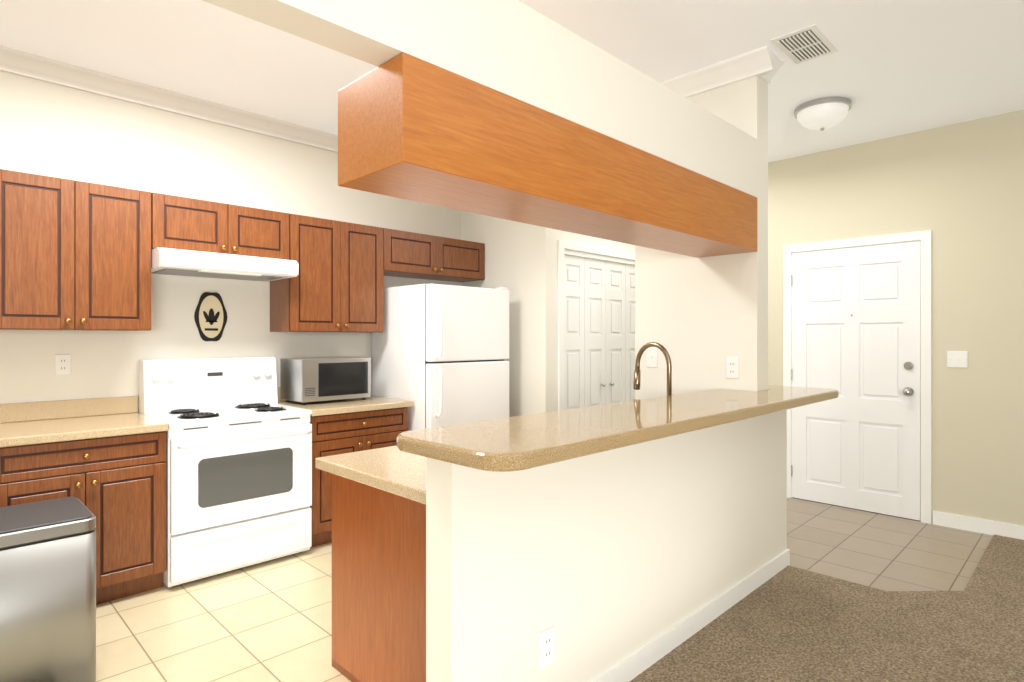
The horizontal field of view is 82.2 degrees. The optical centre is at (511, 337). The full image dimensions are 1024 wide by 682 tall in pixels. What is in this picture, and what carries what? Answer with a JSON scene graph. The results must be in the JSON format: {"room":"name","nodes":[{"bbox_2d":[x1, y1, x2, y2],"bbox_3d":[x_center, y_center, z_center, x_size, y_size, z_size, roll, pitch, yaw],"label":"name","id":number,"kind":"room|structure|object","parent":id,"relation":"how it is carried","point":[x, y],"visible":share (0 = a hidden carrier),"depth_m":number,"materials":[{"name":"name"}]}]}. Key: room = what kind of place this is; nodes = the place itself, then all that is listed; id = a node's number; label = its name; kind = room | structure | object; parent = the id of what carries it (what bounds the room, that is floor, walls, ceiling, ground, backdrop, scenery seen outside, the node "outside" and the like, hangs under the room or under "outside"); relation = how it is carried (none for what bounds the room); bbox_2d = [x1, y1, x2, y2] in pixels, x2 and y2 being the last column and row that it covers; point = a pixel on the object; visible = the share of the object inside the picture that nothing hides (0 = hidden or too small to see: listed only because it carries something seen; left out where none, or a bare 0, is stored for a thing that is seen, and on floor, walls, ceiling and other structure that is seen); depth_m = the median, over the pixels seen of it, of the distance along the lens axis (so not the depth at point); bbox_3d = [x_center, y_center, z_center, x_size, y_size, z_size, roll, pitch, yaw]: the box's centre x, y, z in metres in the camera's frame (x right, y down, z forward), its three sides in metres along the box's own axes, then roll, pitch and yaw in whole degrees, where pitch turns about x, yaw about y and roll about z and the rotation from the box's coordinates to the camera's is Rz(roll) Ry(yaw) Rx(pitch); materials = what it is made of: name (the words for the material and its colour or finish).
{"room":"kitchen","nodes":[
{"label":"kitchen","id":0,"kind":"room"},
{"bbox_2d":[0,71,460,412],"bbox_3d":[-2.037,-0.085,3.804,7.940,2.830,0.120,0,0,-45],"label":"wall","id":1,"kind":"structure","parent":0,"point":[53,130],"depth_m":3.63,"materials":[{"name":"white paint"}]},
{"bbox_2d":[0,169,3,329],"bbox_3d":[-2.864,-0.430,2.659,0.811,0.776,0.322,0,0,-45],"label":"upper cabinet","id":2,"kind":"object","parent":1,"relation":"attached to","point":[1,170],"depth_m":2.84,"materials":[{"name":"brown wood"}]},
{"bbox_2d":[55,354,70,374],"bbox_3d":[-2.492,0.148,3.258,0.072,0.116,0.008,0,0,-45],"label":"electrical outlet","id":3,"kind":"object","parent":1,"relation":"attached to","point":[62,364],"visible":1,"depth_m":3.26,"materials":[{"name":"white plastic"}]},
{"bbox_2d":[0,396,137,423],"bbox_3d":[-2.770,0.396,2.967,1.520,0.100,0.021,0,0,-45],"label":"backsplash","id":4,"kind":"structure","parent":1,"relation":"attached to","point":[42,410],"depth_m":3.25,"materials":[{"name":"beige stone"}]},
{"bbox_2d":[4,170,155,330],"bbox_3d":[-2.396,-0.430,3.127,0.760,0.776,0.322,0,0,-45],"label":"upper cabinet","id":5,"kind":"object","parent":1,"relation":"attached to","point":[75,255],"depth_m":3.04,"materials":[{"name":"brown wood"}]},
{"bbox_2d":[0,46,337,152],"bbox_3d":[-2.558,-1.450,3.138,6.020,0.100,0.085,0,0,-45],"label":"crown molding","id":6,"kind":"structure","parent":1,"relation":"attached to","point":[13,61],"depth_m":3.53,"materials":[{"name":"white wood"}]},
{"bbox_2d":[194,292,226,340],"bbox_3d":[-1.947,-0.137,3.799,0.200,0.318,0.014,0,0,-45],"label":"plaque","id":7,"kind":"object","parent":1,"relation":"attached to","point":[210,315],"visible":1,"depth_m":3.79,"materials":[{"name":"black"}]},
{"bbox_2d":[156,193,291,259],"bbox_3d":[-1.847,-0.659,3.676,0.790,0.318,0.322,0,0,-45],"label":"upper cabinet","id":8,"kind":"object","parent":1,"relation":"attached to","point":[183,223],"depth_m":3.54,"materials":[{"name":"brown wood"}]},
{"bbox_2d":[151,247,297,280],"bbox_3d":[-1.800,-0.441,3.630,0.784,0.113,0.455,0,0,-45],"label":"range hood","id":9,"kind":"object","parent":8,"relation":"attached to","point":[169,261],"visible":0.98,"depth_m":3.46,"materials":[{"name":"white metal"}]},
{"bbox_2d":[270,214,387,332],"bbox_3d":[-1.314,-0.430,4.209,0.713,0.776,0.322,0,0,-45],"label":"upper cabinet","id":10,"kind":"object","parent":1,"relation":"attached to","point":[338,286],"depth_m":4.06,"materials":[{"name":"brown wood"}]},
{"bbox_2d":[388,229,484,281],"bbox_3d":[-0.704,-0.659,4.819,1.009,0.318,0.322,0,0,-45],"label":"upper cabinet","id":11,"kind":"object","parent":1,"relation":"attached to","point":[410,254],"depth_m":4.70,"materials":[{"name":"brown wood"}]},
{"bbox_2d":[202,0,786,681],"bbox_3d":[-0.615,0.135,1.294,6.160,2.390,0.120,0,0,-45],"label":"wall","id":12,"kind":"structure","parent":0,"point":[602,562],"depth_m":2.04,"materials":[{"name":"white paint"}]},
{"bbox_2d":[540,626,553,668],"bbox_3d":[0.116,1.020,1.935,0.072,0.116,0.008,0,0,-45],"label":"outlet","id":13,"kind":"object","parent":12,"relation":"attached to","point":[547,647],"visible":1,"depth_m":1.93,"materials":[{"name":"white plastic"}]},
{"bbox_2d":[338,52,756,257],"bbox_3d":[0.390,-0.604,2.452,2.253,0.288,0.344,0,0,-45],"label":"soffit box","id":14,"kind":"object","parent":12,"relation":"attached to","point":[411,128],"visible":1,"depth_m":1.89,"materials":[{"name":"brown wood"}]},
{"bbox_2d":[397,385,838,471],"bbox_3d":[0.725,0.305,2.493,2.620,0.045,0.500,0,0,-45],"label":"bar","id":15,"kind":"object","parent":12,"relation":"on","point":[516,443],"visible":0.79,"depth_m":1.88,"materials":[{"name":"stone"}]},
{"bbox_2d":[591,549,789,681],"bbox_3d":[0.723,1.282,2.537,2.536,0.095,0.013,0,0,-45],"label":"baseboard","id":16,"kind":"structure","parent":12,"relation":"attached to","point":[639,661],"depth_m":2.60,"materials":[{"name":"white wood"}]},
{"bbox_2d":[461,211,533,416],"bbox_3d":[-0.099,-0.085,5.021,0.120,2.830,0.900,0,0,-45],"label":"wall","id":17,"kind":"structure","parent":0,"point":[509,254],"depth_m":4.82,"materials":[{"name":"white paint"}]},
{"bbox_2d":[0,0,1023,162],"bbox_3d":[0.506,-1.550,1.262,7.940,0.100,7.310,0,0,-45],"label":"ceiling","id":18,"kind":"structure","parent":0,"point":[890,68],"depth_m":3.07,"materials":[{"name":"white paint"}]},
{"bbox_2d":[770,24,838,63],"bbox_3d":[1.500,-1.493,3.005,0.360,0.012,0.210,0,0,-45],"label":"ceiling vent","id":19,"kind":"object","parent":18,"relation":"in","point":[808,43],"visible":1,"depth_m":2.98,"materials":[{"name":"white metal"}]},
{"bbox_2d":[794,97,851,130],"bbox_3d":[2.015,-1.422,3.811,0.330,0.154,0.330,0,0,-45],"label":"ceiling light","id":20,"kind":"object","parent":18,"relation":"attached to","point":[821,114],"visible":1,"depth_m":3.72,"materials":[{"name":"white glass"}]},
{"bbox_2d":[96,497,1023,681],"bbox_3d":[0.506,1.386,1.262,7.940,0.128,7.310,0,0,-45],"label":"floor","id":21,"kind":"structure","parent":0,"point":[851,595],"depth_m":2.76,"materials":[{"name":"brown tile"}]},
{"bbox_2d":[0,448,11,506],"bbox_3d":[-2.763,0.909,2.559,0.811,0.842,0.607,0,0,-45],"label":"base cabinet","id":22,"kind":"object","parent":21,"relation":"on","point":[5,453],"depth_m":2.63,"materials":[{"name":"brown wood"}]},
{"bbox_2d":[0,497,95,681],"bbox_3d":[-1.845,0.999,2.192,0.430,0.662,0.450,0,0,-45],"label":"trash can","id":23,"kind":"object","parent":21,"relation":"on","point":[47,590],"visible":1,"depth_m":2.11,"materials":[{"name":"silver metal"}]},
{"bbox_2d":[12,432,165,604],"bbox_3d":[-2.296,0.909,3.026,0.760,0.842,0.607,0,0,-45],"label":"base cabinet","id":24,"kind":"object","parent":21,"relation":"on","point":[103,460],"depth_m":2.93,"materials":[{"name":"brown wood"}]},
{"bbox_2d":[0,412,167,447],"bbox_3d":[-2.552,0.466,2.749,1.520,0.040,0.637,0,0,-45],"label":"countertop","id":25,"kind":"structure","parent":24,"relation":"on","point":[21,433],"depth_m":2.92,"materials":[{"name":"beige stone"}]},
{"bbox_2d":[139,357,311,586],"bbox_3d":[-1.705,0.730,3.534,0.785,1.200,0.710,0,0,-45],"label":"range","id":26,"kind":"object","parent":21,"relation":"on","point":[238,461],"visible":1,"depth_m":3.38,"materials":[{"name":"white metal"}]},
{"bbox_2d":[277,387,413,547],"bbox_3d":[-1.185,0.838,4.113,0.760,0.985,0.642,0,0,-45],"label":"base cabinet","id":27,"kind":"object","parent":21,"relation":"on","point":[341,426],"visible":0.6,"depth_m":3.82,"materials":[{"name":"brown wood"}]},
{"bbox_2d":[280,356,370,404],"bbox_3d":[-1.313,0.291,4.155,0.520,0.303,0.337,0,0,-45],"label":"microwave","id":28,"kind":"object","parent":27,"relation":"on","point":[304,380],"visible":1,"depth_m":4.01,"materials":[{"name":"silver metal"}]},
{"bbox_2d":[332,476,425,681],"bbox_3d":[0.243,0.930,2.798,1.970,0.800,0.786,0,0,-45],"label":"base cabinet","id":29,"kind":"object","parent":21,"relation":"on","point":[378,564],"depth_m":2.14,"materials":[{"name":"brown wood"}]},
{"bbox_2d":[315,446,425,507],"bbox_3d":[0.210,0.506,2.797,2.021,0.043,0.832,0,0,-45],"label":"countertop","id":30,"kind":"structure","parent":29,"relation":"on","point":[393,471],"depth_m":2.19,"materials":[{"name":"beige stone"}]},
{"bbox_2d":[633,342,671,395],"bbox_3d":[0.771,0.251,3.116,0.129,0.462,0.239,0,0,-45],"label":"faucet","id":31,"kind":"object","parent":30,"relation":"on","point":[637,376],"visible":0.75,"depth_m":3.08,"materials":[{"name":"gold metal"}]},
{"bbox_2d":[372,284,508,430],"bbox_3d":[-0.534,0.468,4.579,0.780,1.725,0.810,0,0,-45],"label":"fridge","id":32,"kind":"object","parent":21,"relation":"on","point":[440,353],"visible":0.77,"depth_m":4.29,"materials":[{"name":"white painted metal"}]},
{"bbox_2d":[534,225,634,413],"bbox_3d":[0.813,-0.085,5.211,1.680,2.830,0.120,0,0,-45],"label":"wall","id":33,"kind":"structure","parent":0,"point":[546,319],"depth_m":4.63,"materials":[{"name":"white paint"}]},
{"bbox_2d":[558,240,634,410],"bbox_3d":[0.801,0.205,5.195,1.620,2.250,0.146,0,0,-45],"label":"trim","id":34,"kind":"structure","parent":33,"relation":"attached to","point":[586,251],"depth_m":4.70,"materials":[{"name":"white wood"}]},
{"bbox_2d":[564,254,634,409],"bbox_3d":[0.830,0.308,5.165,1.210,2.020,0.069,0,0,-45],"label":"closet door","id":35,"kind":"structure","parent":33,"relation":"in","point":[599,332],"depth_m":5.09,"materials":[{"name":"white wood"}]},
{"bbox_2d":[635,76,767,399],"bbox_3d":[1.091,-0.085,3.452,0.145,2.830,0.760,0,0,-45],"label":"wall","id":36,"kind":"structure","parent":0,"point":[700,319],"depth_m":3.30,"materials":[{"name":"white paint"}]},
{"bbox_2d":[646,348,656,367],"bbox_3d":[0.851,0.120,3.580,0.014,0.120,0.075,0,0,-45],"label":"light switch","id":37,"kind":"object","parent":36,"relation":"attached to","point":[651,357],"visible":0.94,"depth_m":3.58,"materials":[{"name":"white plastic"}]},
{"bbox_2d":[661,46,779,97],"bbox_3d":[1.040,-1.450,3.341,0.085,0.100,0.845,0,0,-45],"label":"crown molding","id":38,"kind":"structure","parent":36,"relation":"attached to","point":[765,63],"depth_m":3.20,"materials":[{"name":"white wood"}]},
{"bbox_2d":[726,357,738,378],"bbox_3d":[1.210,0.165,3.225,0.008,0.116,0.072,0,0,-45],"label":"outlet","id":39,"kind":"object","parent":36,"relation":"attached to","point":[732,367],"visible":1,"depth_m":3.22,"materials":[{"name":"white plastic"}]},
{"bbox_2d":[768,109,1023,525],"bbox_3d":[3.270,-0.085,4.027,0.120,2.830,7.070,0,0,-45],"label":"wall","id":40,"kind":"structure","parent":0,"point":[957,189],"depth_m":4.10,"materials":[{"name":"beige paint"}]},
{"bbox_2d":[791,241,919,520],"bbox_3d":[2.628,0.310,4.559,0.117,2.028,0.899,0,0,-45],"label":"entry door","id":41,"kind":"structure","parent":40,"relation":"in","point":[856,338],"depth_m":4.53,"materials":[{"name":"white wood"}]},
{"bbox_2d":[783,230,931,523],"bbox_3d":[2.681,0.279,4.605,0.136,2.102,1.024,0,0,-45],"label":"trim","id":42,"kind":"structure","parent":40,"relation":"attached to","point":[924,238],"depth_m":4.24,"materials":[{"name":"white wood"}]},
{"bbox_2d":[947,351,967,367],"bbox_3d":[3.106,0.150,4.096,0.014,0.116,0.118,0,0,-45],"label":"light switch","id":43,"kind":"object","parent":40,"relation":"attached to","point":[957,359],"visible":1,"depth_m":4.09,"materials":[{"name":"white plastic"}]},
{"bbox_2d":[933,511,1023,539],"bbox_3d":[4.365,1.282,2.838,0.013,0.095,3.840,0,0,-45],"label":"baseboard","id":44,"kind":"structure","parent":40,"relation":"attached to","point":[978,525],"depth_m":4.01,"materials":[{"name":"white wood"}]}
]}

